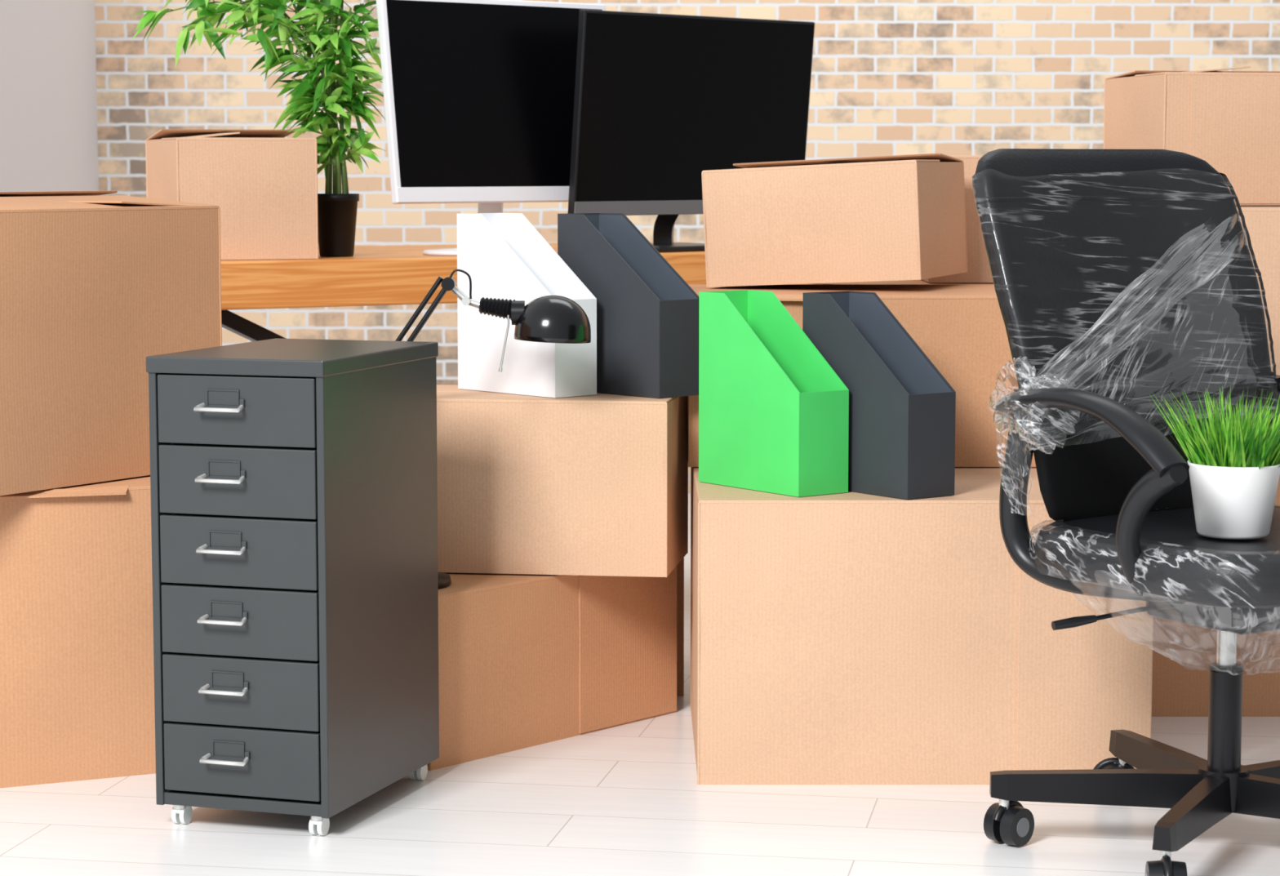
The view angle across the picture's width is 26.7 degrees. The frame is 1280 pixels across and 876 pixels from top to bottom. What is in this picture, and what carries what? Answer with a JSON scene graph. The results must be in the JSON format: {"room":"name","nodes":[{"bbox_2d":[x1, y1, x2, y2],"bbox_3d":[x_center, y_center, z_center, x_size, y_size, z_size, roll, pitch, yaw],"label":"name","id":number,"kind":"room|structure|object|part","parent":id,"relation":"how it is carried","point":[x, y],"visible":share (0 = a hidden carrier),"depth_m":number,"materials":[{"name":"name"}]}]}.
{"room":"office","nodes":[
{"label":"office","id":0,"kind":"room"},
{"bbox_2d":[0,0,98,191],"bbox_3d":[-1.660,-1.115,6.822,0.120,2.800,2.200,0,6,0],"label":"wall","id":1,"kind":"structure","parent":0,"point":[49,134],"depth_m":7.27,"materials":[{"name":"paint"}]},
{"bbox_2d":[0,493,1279,875],"bbox_3d":[0.400,0.621,4.084,8.000,0.100,9.000,0,6,0],"label":"floor","id":2,"kind":"structure","parent":0,"point":[628,799],"depth_m":4.01,"materials":[{"name":"white laminate"}]},
{"bbox_2d":[0,475,155,788],"bbox_3d":[-0.943,0.289,4.524,0.604,0.470,0.519,-3,6,-24],"label":"cardboard box","id":3,"kind":"object","parent":2,"relation":"on","point":[77,670],"visible":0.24,"depth_m":4.28,"materials":[{"name":"brown cardboard"}]},
{"bbox_2d":[0,190,222,495],"bbox_3d":[-1.083,-0.169,4.410,0.463,0.464,0.668,4,7,33],"label":"cardboard box","id":4,"kind":"object","parent":3,"relation":"on","point":[94,285],"visible":0.83,"depth_m":4.31,"materials":[{"name":"brown cardboard"}]},
{"bbox_2d":[146,337,439,835],"bbox_3d":[-0.523,0.214,4.121,0.284,0.701,0.453,2,6,18],"label":"filing cabinet","id":5,"kind":"object","parent":2,"relation":"on","point":[294,482],"visible":1,"depth_m":3.94,"materials":[{"name":"grey metal"}]},
{"bbox_2d":[220,240,808,341],"bbox_3d":[-0.506,-0.010,5.873,1.750,0.793,0.800,-3,7,-31],"label":"desk","id":6,"kind":"object","parent":2,"relation":"on","point":[390,274],"visible":0.02,"depth_m":5.34,"materials":[{"name":"brown wood"}]},
{"bbox_2d":[145,128,318,259],"bbox_3d":[-0.827,-0.494,5.439,0.278,0.256,0.352,-2,6,-20],"label":"cardboard box","id":7,"kind":"object","parent":6,"relation":"on","point":[263,184],"visible":0.83,"depth_m":5.29,"materials":[{"name":"brown cardboard"}]},
{"bbox_2d":[129,0,385,257],"bbox_3d":[-0.755,-0.732,5.464,0.552,0.726,0.284,0,6,0],"label":"bamboo plant","id":8,"kind":"object","parent":6,"relation":"on","point":[337,87],"visible":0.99,"depth_m":5.43,"materials":[{"name":"green plant"}]},
{"bbox_2d":[376,0,605,255],"bbox_3d":[-0.320,-0.648,5.619,0.580,0.526,0.212,-5,8,-40],"label":"computer monitor","id":9,"kind":"object","parent":6,"relation":"on","point":[479,95],"visible":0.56,"depth_m":5.52,"materials":[{"name":"black glass"}]},
{"bbox_2d":[568,8,814,252],"bbox_3d":[0.068,-0.661,5.864,0.700,0.503,0.208,-6,8,-44],"label":"computer monitor","id":10,"kind":"object","parent":6,"relation":"on","point":[661,101],"visible":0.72,"depth_m":5.76,"materials":[{"name":"black plastic"}]},
{"bbox_2d":[426,565,676,770],"bbox_3d":[-0.270,0.363,4.710,0.355,0.285,0.624,5,8,40],"label":"cardboard box","id":11,"kind":"object","parent":2,"relation":"on","point":[526,660],"visible":0.42,"depth_m":4.57,"materials":[{"name":"brown cardboard"}]},
{"bbox_2d":[395,269,591,589],"bbox_3d":[-0.272,-0.016,4.443,0.383,0.524,0.150,0,6,0],"label":"desk lamp","id":12,"kind":"object","parent":11,"relation":"on","point":[551,318],"visible":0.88,"depth_m":4.39,"materials":[{"name":"black metal"}]},
{"bbox_2d":[436,384,688,577],"bbox_3d":[-0.189,0.069,4.700,0.514,0.297,0.289,1,6,8],"label":"cardboard box","id":13,"kind":"object","parent":11,"relation":"on","point":[597,484],"visible":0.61,"depth_m":4.55,"materials":[{"name":"brown cardboard"}]},
{"bbox_2d":[457,213,596,397],"bbox_3d":[-0.198,-0.234,4.680,0.095,0.308,0.260,-5,8,-43],"label":"magazine file","id":14,"kind":"object","parent":13,"relation":"on","point":[504,256],"visible":0.86,"depth_m":4.67,"materials":[{"name":"white plastic"}]},
{"bbox_2d":[557,213,698,398],"bbox_3d":[-0.020,-0.234,4.674,0.098,0.308,0.260,-5,8,-43],"label":"magazine file","id":15,"kind":"object","parent":13,"relation":"on","point":[647,314],"visible":0.7,"depth_m":4.63,"materials":[{"name":"grey plastic"}]},
{"bbox_2d":[676,557,684,696],"bbox_3d":[-0.095,0.236,5.151,0.353,0.450,0.364,0,6,0],"label":"cardboard box","id":16,"kind":"object","parent":2,"relation":"on","point":[680,566],"visible":0.09,"depth_m":4.98,"materials":[{"name":"brown cardboard"}]},
{"bbox_2d":[808,280,993,284],"bbox_3d":[0.585,0.056,5.433,0.473,0.750,0.403,0,6,0],"label":"cardboard box","id":17,"kind":"object","parent":2,"relation":"on","point":[899,282],"visible":0.02,"depth_m":5.25,"materials":[{"name":"brown cardboard"}]},
{"bbox_2d":[921,155,993,282],"bbox_3d":[0.720,-0.440,5.373,0.325,0.245,0.343,0,6,0],"label":"cardboard box","id":18,"kind":"object","parent":17,"relation":"on","point":[979,270],"visible":0.06,"depth_m":5.21,"materials":[{"name":"brown cardboard"}]},
{"bbox_2d":[690,466,1153,785],"bbox_3d":[0.450,0.295,4.545,0.720,0.455,0.589,0,6,0],"label":"cardboard box","id":19,"kind":"object","parent":2,"relation":"on","point":[850,637],"visible":0.65,"depth_m":4.26,"materials":[{"name":"brown cardboard"}]},
{"bbox_2d":[698,289,848,497],"bbox_3d":[0.216,-0.077,4.385,0.103,0.315,0.260,-4,7,-36],"label":"magazine file","id":20,"kind":"object","parent":19,"relation":"on","point":[774,412],"visible":1,"depth_m":4.36,"materials":[{"name":"green plastic"}]},
{"bbox_2d":[687,284,1035,466],"bbox_3d":[0.395,-0.120,4.878,0.625,0.298,0.471,0,6,0],"label":"cardboard box","id":21,"kind":"object","parent":19,"relation":"on","point":[960,328],"visible":0.16,"depth_m":4.67,"materials":[{"name":"brown cardboard"}]},
{"bbox_2d":[701,152,967,287],"bbox_3d":[0.366,-0.406,5.003,0.412,0.244,0.365,2,6,20],"label":"cardboard box","id":22,"kind":"object","parent":21,"relation":"on","point":[891,217],"visible":1,"depth_m":4.84,"materials":[{"name":"brown cardboard"}]},
{"bbox_2d":[802,290,955,499],"bbox_3d":[0.384,-0.073,4.349,0.100,0.315,0.260,-4,7,-36],"label":"magazine file","id":23,"kind":"object","parent":19,"relation":"on","point":[901,436],"visible":0.77,"depth_m":4.30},
{"bbox_2d":[972,148,1279,875],"bbox_3d":[0.841,0.089,3.854,0.650,1.003,0.692,-4,7,-32],"label":"office chair","id":24,"kind":"object","parent":2,"relation":"on","point":[1121,277],"visible":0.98,"depth_m":3.89,"materials":[{"name":"black leather"}]},
{"bbox_3d":[0.546,-0.002,3.791,0.089,0.227,0.149,-4,7,-32],"label":"stretch film arm","id":25,"kind":"part","parent":24,"relation":"part of","materials":[{"name":"white"}]},
{"bbox_3d":[0.704,-0.156,4.020,0.494,0.548,0.220,-4,7,-32],"label":"backrest","id":26,"kind":"part","parent":24,"relation":"part of","materials":[{"name":"black fabric"}]},
{"bbox_3d":[0.808,0.093,3.869,0.535,0.332,0.319,-4,7,-32],"label":"seat frame","id":27,"kind":"part","parent":24,"relation":"part of","materials":[{"name":"black plastic"}]},
{"bbox_3d":[0.857,0.226,3.813,0.515,0.207,0.495,-4,7,-32],"label":"stretch film seat","id":28,"kind":"part","parent":24,"relation":"part of","materials":[{"name":"white"}]},
{"bbox_3d":[0.857,0.162,3.806,0.490,0.073,0.470,-4,7,-32],"label":"seat","id":29,"kind":"part","parent":24,"relation":"part of","materials":[{"name":"black fabric"}]},
{"bbox_2d":[1151,384,1279,539],"bbox_3d":[0.821,0.032,3.684,0.251,0.204,0.238,0,6,0],"label":"potted grass","id":30,"kind":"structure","parent":24,"relation":"on","point":[1234,487],"depth_m":3.65,"materials":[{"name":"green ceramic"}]},
{"bbox_2d":[1151,475,1279,716],"bbox_3d":[1.205,0.238,5.079,0.752,0.460,0.604,0,6,0],"label":"cardboard box","id":31,"kind":"object","parent":2,"relation":"on","point":[1183,653],"visible":0.03,"depth_m":4.80,"materials":[{"name":"brown cardboard"}]},
{"bbox_2d":[1235,204,1279,432],"bbox_3d":[1.260,-0.214,5.054,0.605,0.440,0.502,0,6,0],"label":"cardboard box","id":32,"kind":"object","parent":31,"relation":"on","point":[1262,221],"visible":0.04,"depth_m":4.79,"materials":[{"name":"brown cardboard"}]},
{"bbox_2d":[1103,66,1279,205],"bbox_3d":[1.196,-0.579,5.176,0.523,0.257,0.345,-1,6,-9],"label":"cardboard box","id":33,"kind":"object","parent":32,"relation":"on","point":[1229,121],"visible":0.7,"depth_m":4.99,"materials":[{"name":"brown cardboard"}]},
{"bbox_2d":[94,0,1279,493],"bbox_3d":[0.600,-1.232,7.976,4.600,2.800,0.120,0,6,0],"label":"wall","id":34,"kind":"structure","parent":0,"point":[889,77],"depth_m":7.93,"materials":[{"name":"beige brick"}]}
]}

